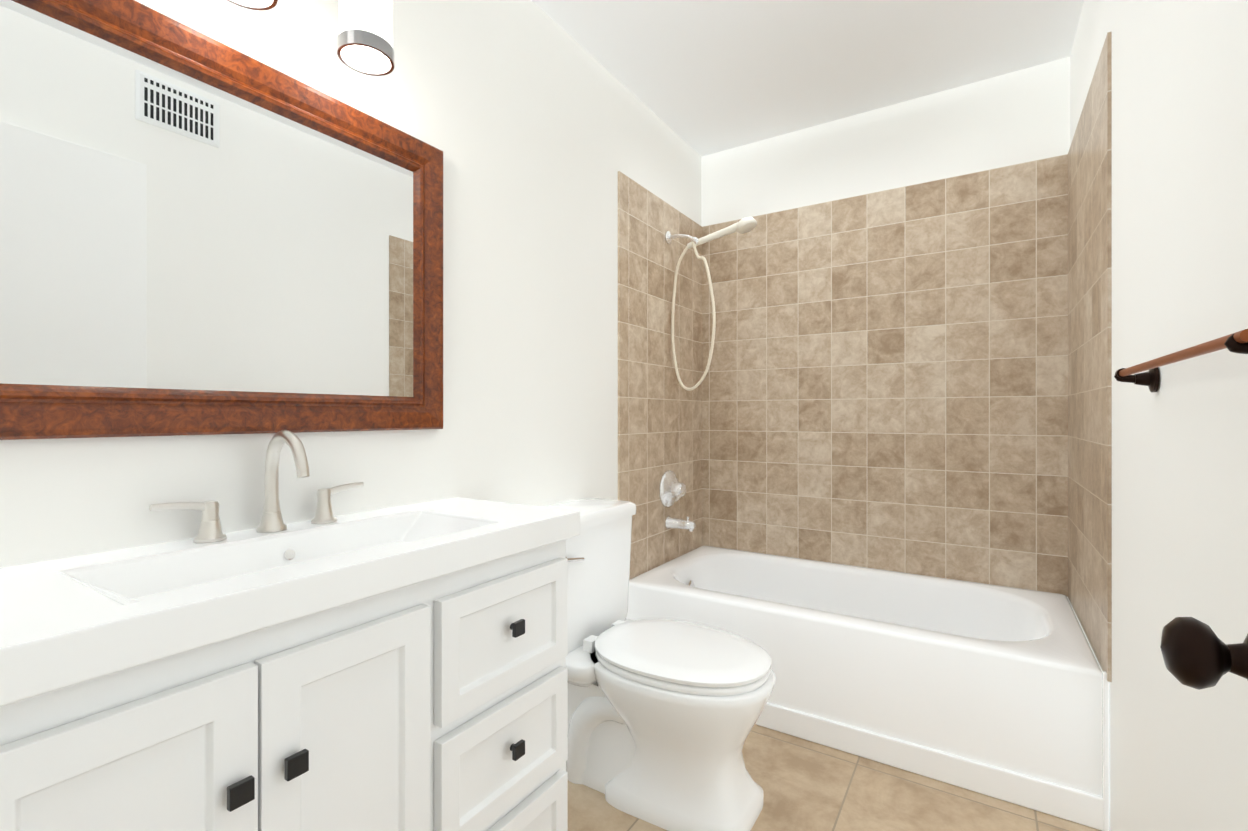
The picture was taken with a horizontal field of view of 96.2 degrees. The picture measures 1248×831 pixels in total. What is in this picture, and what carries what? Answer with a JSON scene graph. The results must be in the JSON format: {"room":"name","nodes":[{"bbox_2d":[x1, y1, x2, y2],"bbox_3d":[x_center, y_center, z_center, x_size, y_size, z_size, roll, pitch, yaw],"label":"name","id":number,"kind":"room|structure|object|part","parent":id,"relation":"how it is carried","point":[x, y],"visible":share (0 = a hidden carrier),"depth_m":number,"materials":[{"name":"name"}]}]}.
{"room":"bathroom","nodes":[
{"label":"bathroom","id":0,"kind":"room"},
{"bbox_2d":[0,0,701,579],"bbox_3d":[-0.389,-0.137,1.796,0.128,2.440,3.014,0,0,33],"label":"wall","id":1,"kind":"structure","parent":0,"point":[572,180],"depth_m":1.72,"materials":[{"name":"white paint"}]},
{"bbox_2d":[0,0,442,439],"bbox_3d":[-0.740,-0.336,1.112,0.031,0.743,0.925,0,0,33],"label":"mirror","id":2,"kind":"object","parent":1,"relation":"attached to","point":[201,233],"visible":0.98,"depth_m":1.03,"materials":[{"name":"mirror"}]},
{"bbox_2d":[227,0,393,75],"bbox_3d":[-0.647,-0.908,1.115,0.186,0.298,0.351,0,0,33],"label":"sconce","id":3,"kind":"object","parent":1,"relation":"attached to","point":[365,41],"visible":1,"depth_m":1.16,"materials":[{"name":"white glass"}]},
{"bbox_3d":[-0.615,-0.850,1.095,0.104,0.135,0.344,0,0,33],"label":"glass","id":4,"kind":"part","parent":3,"relation":"part of","materials":[{"name":"white glass"}]},
{"bbox_2d":[659,217,756,530],"bbox_3d":[0.382,-0.164,2.489,0.422,1.385,0.178,0,0,33],"label":"shower","id":5,"kind":"object","parent":1,"relation":"attached to","point":[672,489],"visible":1,"depth_m":2.54,"materials":[{"name":"white plastic"}]},
{"bbox_2d":[532,0,1083,156],"bbox_3d":[0.298,-1.387,1.357,1.760,0.060,3.014,0,0,33],"label":"ceiling","id":6,"kind":"structure","parent":0,"point":[701,78],"depth_m":2.09,"materials":[{"name":"white paint"}]},
{"bbox_2d":[568,724,1100,830],"bbox_3d":[0.298,1.113,1.356,1.760,0.060,3.014,0,0,33],"label":"floor","id":7,"kind":"structure","parent":0,"point":[805,785],"depth_m":1.57,"materials":[{"name":"tile"}]},
{"bbox_2d":[0,430,579,830],"bbox_3d":[-0.553,0.555,1.026,0.436,1.055,1.010,0,0,33],"label":"bathroom vanity","id":8,"kind":"object","parent":7,"relation":"on","point":[400,668],"visible":1,"depth_m":0.87,"materials":[{"name":"white paint"}]},
{"bbox_2d":[0,497,579,706],"bbox_3d":[-0.556,0.280,1.028,0.429,0.105,1.010,0,0,33],"label":"countertop","id":9,"kind":"structure","parent":8,"relation":"on","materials":[{"name":"white stone"}]},
{"bbox_2d":[149,430,363,542],"bbox_3d":[-0.656,0.128,1.084,0.154,0.200,0.386,0,0,33],"label":"faucet","id":10,"kind":"object","parent":9,"relation":"on","point":[271,529],"depth_m":1.10,"materials":[{"name":"silver metal"}]},
{"bbox_2d":[543,498,774,830],"bbox_3d":[0.060,0.691,1.661,0.769,0.786,0.466,0,0,33],"label":"toilet","id":11,"kind":"object","parent":7,"relation":"on","point":[663,715],"visible":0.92,"depth_m":1.52,"materials":[{"name":"white ceramic"}]},
{"bbox_3d":[-0.151,0.410,1.607,0.029,0.030,0.089,0,0,33],"label":"lever","id":12,"kind":"part","parent":11,"relation":"part of","materials":[{"name":"silver metal"}]},
{"bbox_3d":[-0.166,0.498,1.805,0.232,0.399,0.466,0,0,33],"label":"tank","id":13,"kind":"part","parent":11,"relation":"part of","materials":[{"name":"white ceramic"}]},
{"bbox_3d":[0.153,0.675,1.601,0.528,0.047,0.374,0,0,33],"label":"seat","id":14,"kind":"part","parent":11,"relation":"part of","materials":[{"name":"white plastic"}]},
{"bbox_2d":[626,546,1109,830],"bbox_3d":[0.833,0.876,2.183,1.507,0.414,0.782,0,0,33],"label":"bathtub","id":15,"kind":"object","parent":7,"relation":"on","point":[999,692],"visible":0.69,"depth_m":1.77,"materials":[{"name":"white ceramic"}]},
{"bbox_2d":[701,57,1069,601],"bbox_3d":[1.076,-0.137,2.571,1.520,2.440,0.128,0,0,33],"label":"wall","id":16,"kind":"structure","parent":0,"point":[885,384],"depth_m":2.42,"materials":[{"name":"beige tile"}]},
{"bbox_2d":[1068,0,1247,830],"bbox_3d":[0.985,-0.137,0.916,0.128,2.440,3.014,0,0,33],"label":"wall","id":17,"kind":"structure","parent":0,"point":[1158,268],"depth_m":1.04,"materials":[{"name":"white paint"}]},
{"bbox_2d":[1114,329,1247,391],"bbox_3d":[0.825,-0.070,0.830,0.060,0.052,0.645,0,0,33],"label":"towel rail","id":18,"kind":"object","parent":17,"relation":"attached to","point":[1236,342],"visible":1,"depth_m":0.78,"materials":[{"name":"brown metal"}]},
{"bbox_2d":[1160,617,1247,689],"bbox_3d":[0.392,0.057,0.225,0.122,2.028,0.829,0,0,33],"label":"door knob","id":19,"kind":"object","parent":17,"relation":"in","point":[1197,654],"depth_m":0.52,"materials":[{"name":"metal rubbed"}]}
]}

